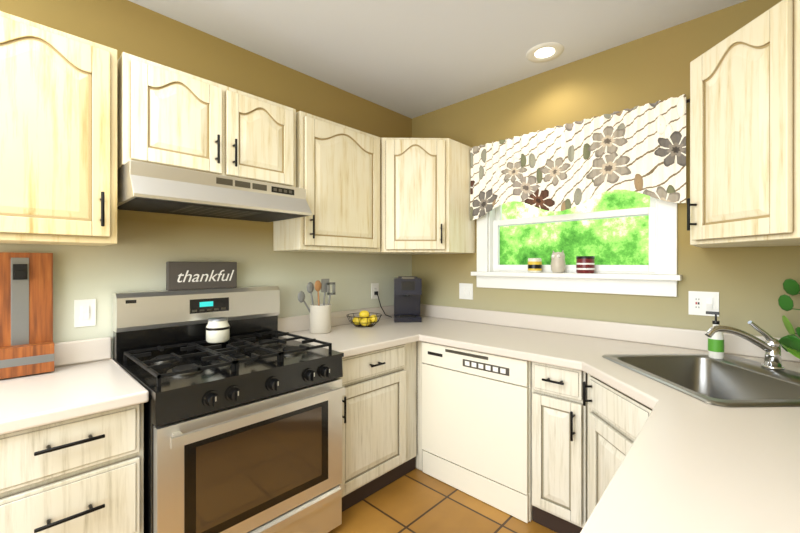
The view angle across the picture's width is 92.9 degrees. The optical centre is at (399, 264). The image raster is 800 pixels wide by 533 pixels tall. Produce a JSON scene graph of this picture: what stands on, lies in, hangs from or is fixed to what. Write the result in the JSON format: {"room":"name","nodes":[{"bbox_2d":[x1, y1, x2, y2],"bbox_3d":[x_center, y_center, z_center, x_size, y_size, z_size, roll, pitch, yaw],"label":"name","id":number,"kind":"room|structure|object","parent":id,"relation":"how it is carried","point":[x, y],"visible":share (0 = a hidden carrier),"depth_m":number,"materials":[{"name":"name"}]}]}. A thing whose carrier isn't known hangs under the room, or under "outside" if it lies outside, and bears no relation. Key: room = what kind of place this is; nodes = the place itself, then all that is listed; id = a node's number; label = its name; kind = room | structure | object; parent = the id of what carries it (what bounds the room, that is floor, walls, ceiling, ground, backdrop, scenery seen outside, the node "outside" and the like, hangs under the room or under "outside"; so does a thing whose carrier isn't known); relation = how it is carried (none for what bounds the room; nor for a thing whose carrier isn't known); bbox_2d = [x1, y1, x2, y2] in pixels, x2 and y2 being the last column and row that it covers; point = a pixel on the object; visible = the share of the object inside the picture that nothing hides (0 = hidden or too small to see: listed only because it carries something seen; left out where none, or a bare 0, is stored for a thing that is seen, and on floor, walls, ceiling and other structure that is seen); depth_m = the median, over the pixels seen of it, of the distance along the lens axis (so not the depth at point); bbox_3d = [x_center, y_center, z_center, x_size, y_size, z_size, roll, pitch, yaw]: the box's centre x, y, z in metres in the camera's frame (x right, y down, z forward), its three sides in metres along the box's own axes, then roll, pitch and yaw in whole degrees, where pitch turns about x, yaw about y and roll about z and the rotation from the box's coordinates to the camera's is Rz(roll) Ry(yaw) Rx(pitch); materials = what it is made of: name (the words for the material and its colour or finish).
{"room":"kitchen","nodes":[
{"label":"kitchen","id":0,"kind":"room"},
{"bbox_2d":[0,0,411,358],"bbox_3d":[-1.382,0.055,1.739,0.120,2.570,4.420,0,0,43],"label":"wall","id":1,"kind":"structure","parent":0,"point":[142,251],"depth_m":1.99,"materials":[{"name":"paint"}]},
{"bbox_2d":[0,11,116,245],"bbox_3d":[-1.357,-0.463,1.415,0.356,0.765,0.455,0,0,43],"label":"upper cabinet","id":2,"kind":"object","parent":1,"relation":"attached to","point":[58,137],"visible":1,"depth_m":1.36,"materials":[{"name":"beige wood"}]},
{"bbox_2d":[74,299,95,326],"bbox_3d":[-1.371,0.213,1.655,0.014,0.118,0.072,0,0,43],"label":"light switch","id":3,"kind":"object","parent":1,"relation":"attached to","point":[84,312],"visible":1,"depth_m":1.65,"materials":[{"name":"white plastic"}]},
{"bbox_2d":[117,52,295,186],"bbox_3d":[-0.922,-0.621,1.874,0.356,0.448,0.776,0,0,43],"label":"upper cabinet","id":4,"kind":"object","parent":1,"relation":"attached to","point":[169,116],"visible":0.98,"depth_m":1.70,"materials":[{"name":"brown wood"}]},
{"bbox_2d":[117,160,311,221],"bbox_3d":[-0.883,-0.321,1.838,0.456,0.148,0.770,0,0,43],"label":"range hood","id":5,"kind":"object","parent":4,"relation":"attached to","point":[147,187],"visible":0.94,"depth_m":1.66,"materials":[{"name":"silver metal"}]},
{"bbox_2d":[273,111,380,252],"bbox_3d":[-0.427,-0.463,2.396,0.356,0.765,0.612,0,0,43],"label":"upper cabinet","id":6,"kind":"object","parent":1,"relation":"attached to","point":[338,172],"visible":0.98,"depth_m":2.25,"materials":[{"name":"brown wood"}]},
{"bbox_2d":[371,283,378,298],"bbox_3d":[-0.190,0.205,2.903,0.008,0.118,0.072,0,0,43],"label":"outlet","id":7,"kind":"object","parent":1,"relation":"attached to","point":[374,286],"visible":0.79,"depth_m":2.90,"materials":[{"name":"white plastic"}]},
{"bbox_2d":[368,138,474,254],"bbox_3d":[0.105,-0.463,2.762,0.624,0.765,0.642,0,0,43],"label":"upper cabinet","id":8,"kind":"object","parent":1,"relation":"attached to","point":[425,193],"visible":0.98,"depth_m":2.53,"materials":[{"name":"beige wood"}]},
{"bbox_2d":[128,0,746,118],"bbox_3d":[-0.452,-1.280,0.773,3.160,0.100,4.900,0,0,43],"label":"ceiling","id":9,"kind":"structure","parent":0,"point":[411,59],"depth_m":2.04,"materials":[{"name":"white paint"}]},
{"bbox_2d":[526,42,563,62],"bbox_3d":[0.841,-1.227,2.208,0.208,0.006,0.208,0,0,43],"label":"recessed light","id":10,"kind":"object","parent":9,"relation":"in","point":[544,52],"visible":1,"depth_m":2.20,"materials":[{"name":"white plastic"}]},
{"bbox_2d":[328,468,556,532],"bbox_3d":[-0.452,1.355,0.773,3.160,0.170,4.900,0,0,43],"label":"floor","id":11,"kind":"structure","parent":0,"point":[415,500],"depth_m":1.94,"materials":[{"name":"tile"}]},
{"bbox_2d":[0,403,143,532],"bbox_3d":[-1.470,0.869,1.080,0.654,0.801,1.142,0,0,43],"label":"base cabinet","id":12,"kind":"object","parent":11,"relation":"on","point":[84,474],"visible":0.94,"depth_m":1.16,"materials":[{"name":"beige wood"}]},
{"bbox_2d":[112,286,344,532],"bbox_3d":[-0.765,0.700,1.744,0.745,1.139,0.774,0,0,43],"label":"range","id":13,"kind":"object","parent":11,"relation":"on","point":[243,429],"visible":0.96,"depth_m":1.57,"materials":[{"name":"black metal"}]},
{"bbox_2d":[166,262,236,290],"bbox_3d":[-1.017,0.058,1.968,0.034,0.141,0.335,0,0,43],"label":"sign","id":14,"kind":"object","parent":13,"relation":"on","point":[194,275],"visible":1,"depth_m":1.94,"materials":[{"name":"grey wood"}]},
{"bbox_2d":[205,317,229,342],"bbox_3d":[-0.890,0.321,1.858,0.112,0.112,0.112,0,0,43],"label":"candle jar","id":15,"kind":"object","parent":13,"relation":"on","point":[217,329],"visible":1,"depth_m":1.82,"materials":[{"name":"white glass"}]},
{"bbox_2d":[340,341,416,511],"bbox_3d":[-0.314,0.869,2.299,0.654,0.801,0.643,0,0,43],"label":"base cabinet","id":16,"kind":"object","parent":11,"relation":"on","point":[379,424],"visible":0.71,"depth_m":2.09,"materials":[{"name":"beige wood"}]},
{"bbox_2d":[415,341,422,470],"bbox_3d":[0.328,0.869,2.569,0.059,0.801,0.616,0,0,43],"label":"cabinet filler","id":17,"kind":"object","parent":11,"relation":"on","point":[419,461],"visible":0.23,"depth_m":2.34,"materials":[{"name":"beige wood"}]},
{"bbox_2d":[422,342,532,522],"bbox_3d":[0.591,0.870,2.308,0.676,0.799,0.631,0,0,43],"label":"dishwasher","id":18,"kind":"object","parent":11,"relation":"on","point":[476,424],"visible":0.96,"depth_m":2.03,"materials":[{"name":"white metal"}]},
{"bbox_2d":[532,362,587,532],"bbox_3d":[0.922,0.869,1.978,0.251,0.801,0.654,0,0,43],"label":"base cabinet","id":19,"kind":"object","parent":11,"relation":"on","point":[559,457],"visible":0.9,"depth_m":1.76,"materials":[{"name":"beige wood"}]},
{"bbox_2d":[583,374,652,517],"bbox_3d":[1.267,0.869,1.432,0.967,0.801,0.972,0,0,43],"label":"base cabinet","id":20,"kind":"object","parent":11,"relation":"on","point":[617,419],"visible":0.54,"depth_m":1.48,"materials":[{"name":"beige wood"}]},
{"bbox_3d":[0.276,0.869,0.128,0.609,0.801,2.275,0,0,44],"label":"base cabinet","id":21,"kind":"object","parent":11,"relation":"on","visible":0},
{"bbox_2d":[0,337,148,434],"bbox_3d":[-1.476,0.397,1.089,0.650,0.138,1.148,0,0,44],"label":"countertop","id":22,"kind":"structure","parent":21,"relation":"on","point":[85,380],"depth_m":1.29,"materials":[{"name":"beige laminate"}]},
{"bbox_2d":[0,252,53,378],"bbox_3d":[-1.467,0.190,1.468,0.082,0.470,0.190,0,0,43],"label":"board","id":23,"kind":"object","parent":22,"relation":"on","point":[26,316],"visible":1,"depth_m":1.48,"materials":[{"name":"brown wood"}]},
{"bbox_2d":[278,315,375,357],"bbox_3d":[-0.337,0.397,2.283,0.658,0.138,0.592,0,0,44],"label":"countertop","id":24,"kind":"structure","parent":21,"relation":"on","point":[346,338],"depth_m":2.29,"materials":[{"name":"beige laminate"}]},
{"bbox_2d":[298,279,334,333],"bbox_3d":[-0.512,0.259,2.358,0.136,0.332,0.238,0,0,43],"label":"utensil crock","id":25,"kind":"object","parent":24,"relation":"on","point":[320,318],"visible":1,"depth_m":2.33,"materials":[{"name":"beige ceramic"}]},
{"bbox_2d":[331,304,707,386],"bbox_3d":[0.468,0.397,2.171,1.980,0.138,1.015,0,0,44],"label":"countertop","id":26,"kind":"structure","parent":21,"relation":"on","point":[572,343],"depth_m":2.15,"materials":[{"name":"beige laminate"}]},
{"bbox_2d":[347,310,381,326],"bbox_3d":[-0.245,0.370,2.611,0.244,0.106,0.244,0,0,43],"label":"fruit basket","id":27,"kind":"object","parent":26,"relation":"on","point":[365,318],"visible":1,"depth_m":2.58,"materials":[{"name":"yellow food"}]},
{"bbox_2d":[394,276,421,321],"bbox_3d":[0.055,0.259,2.881,0.200,0.332,0.250,0,0,-2],"label":"coffee maker","id":28,"kind":"object","parent":26,"relation":"on","point":[407,291],"visible":1,"depth_m":2.77,"materials":[{"name":"black plastic"}]},
{"bbox_2d":[374,291,391,317],"bbox_3d":[-0.128,0.311,2.912,0.071,0.205,0.125,0,0,43],"label":"cord","id":29,"kind":"object","parent":28,"relation":"attached to","point":[375,292],"visible":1,"depth_m":2.89,"materials":[{"name":"black plastic"}]},
{"bbox_2d":[580,333,799,532],"bbox_3d":[0.614,0.397,0.524,0.680,0.138,3.205,0,0,44],"label":"countertop","id":30,"kind":"structure","parent":21,"relation":"on","point":[689,464],"depth_m":0.79,"materials":[{"name":"beige laminate"}]},
{"bbox_2d":[602,354,799,406],"bbox_3d":[1.241,0.508,1.457,0.620,0.176,0.645,0,0,-2],"label":"sink","id":31,"kind":"object","parent":30,"relation":"in","point":[728,380],"visible":0.4,"depth_m":1.59,"materials":[{"name":"silver metal"}]},
{"bbox_2d":[706,311,723,358],"bbox_3d":[1.411,0.316,1.702,0.064,0.205,0.057,0,0,43],"label":"soap bottle","id":32,"kind":"object","parent":31,"relation":"on","point":[716,345],"visible":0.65,"depth_m":1.68,"materials":[{"name":"white plastic"}]},
{"bbox_2d":[705,321,784,369],"bbox_3d":[1.384,0.323,1.527,0.233,0.191,0.233,0,0,43],"label":"faucet","id":33,"kind":"object","parent":30,"relation":"on","point":[770,346],"visible":1,"depth_m":1.51,"materials":[{"name":"silver metal"}]},
{"bbox_2d":[778,279,799,358],"bbox_3d":[1.698,0.236,1.497,0.305,0.378,0.207,0,0,43],"label":"pothos plant","id":34,"kind":"object","parent":30,"relation":"on","point":[790,343],"visible":0.98,"depth_m":1.58,"materials":[{"name":"green plant"}]},
{"bbox_2d":[412,0,799,338],"bbox_3d":[1.069,0.055,2.376,2.560,2.570,0.120,0,0,43],"label":"wall","id":35,"kind":"structure","parent":0,"point":[746,283],"depth_m":2.11,"materials":[{"name":"paint"}]},
{"bbox_2d":[459,283,472,299],"bbox_3d":[0.490,0.203,2.834,0.118,0.118,0.014,0,0,43],"label":"light switch","id":36,"kind":"object","parent":35,"relation":"attached to","point":[465,290],"visible":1,"depth_m":2.84,"materials":[{"name":"white plastic"}]},
{"bbox_2d":[471,196,681,296],"bbox_3d":[1.016,-0.334,2.382,1.225,1.003,0.185,0,0,43],"label":"window","id":37,"kind":"structure","parent":35,"relation":"in","point":[657,276],"depth_m":2.22,"materials":[{"name":"white wood"}]},
{"bbox_2d":[528,258,541,271],"bbox_3d":[0.876,0.007,2.470,0.088,0.092,0.088,0,0,43],"label":"jar","id":38,"kind":"object","parent":37,"relation":"on","point":[534,264],"visible":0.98,"depth_m":2.43,"materials":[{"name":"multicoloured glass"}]},
{"bbox_2d":[551,251,565,272],"bbox_3d":[0.984,-0.018,2.366,0.086,0.142,0.087,0,0,43],"label":"owl","id":39,"kind":"object","parent":37,"relation":"on","point":[558,264],"visible":0.96,"depth_m":2.33,"materials":[{"name":"beige ceramic"}]},
{"bbox_2d":[576,256,594,272],"bbox_3d":[1.101,0.003,2.257,0.100,0.100,0.099,0,0,43],"label":"candle","id":40,"kind":"object","parent":37,"relation":"on","point":[585,264],"visible":0.98,"depth_m":2.22,"materials":[{"name":"red"}]},
{"bbox_2d":[689,291,718,316],"bbox_3d":[1.499,0.195,1.877,0.118,0.118,0.014,0,0,43],"label":"outlet plate","id":41,"kind":"object","parent":35,"relation":"attached to","point":[701,303],"visible":1,"depth_m":1.88,"materials":[{"name":"white plastic"}]},
{"bbox_2d":[687,0,799,247],"bbox_3d":[1.476,-0.463,1.409,0.633,0.765,0.719,0,0,43],"label":"upper cabinet","id":42,"kind":"object","parent":35,"relation":"attached to","point":[745,136],"visible":1,"depth_m":1.31,"materials":[{"name":"beige wood"}]},
{"label":"outside","id":43,"kind":"structure","parent":0,"visible":0},
{"bbox_2d":[500,190,649,264],"bbox_3d":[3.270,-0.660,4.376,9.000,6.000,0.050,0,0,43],"label":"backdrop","id":44,"kind":"structure","parent":43,"point":[618,241],"depth_m":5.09,"materials":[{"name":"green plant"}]},
{"bbox_3d":[0.998,-0.808,2.302,1.268,0.060,0.050,0,0,44],"label":"curtain rod","id":45,"kind":"object","parent":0,"visible":0},
{"bbox_2d":[470,94,685,219],"bbox_3d":[0.953,-0.566,2.291,1.241,0.532,0.032,0,0,43],"label":"valance curtain","id":46,"kind":"object","parent":45,"relation":"hanging from","point":[638,149],"visible":1,"depth_m":2.18,"materials":[{"name":"white fabric"}]}
]}

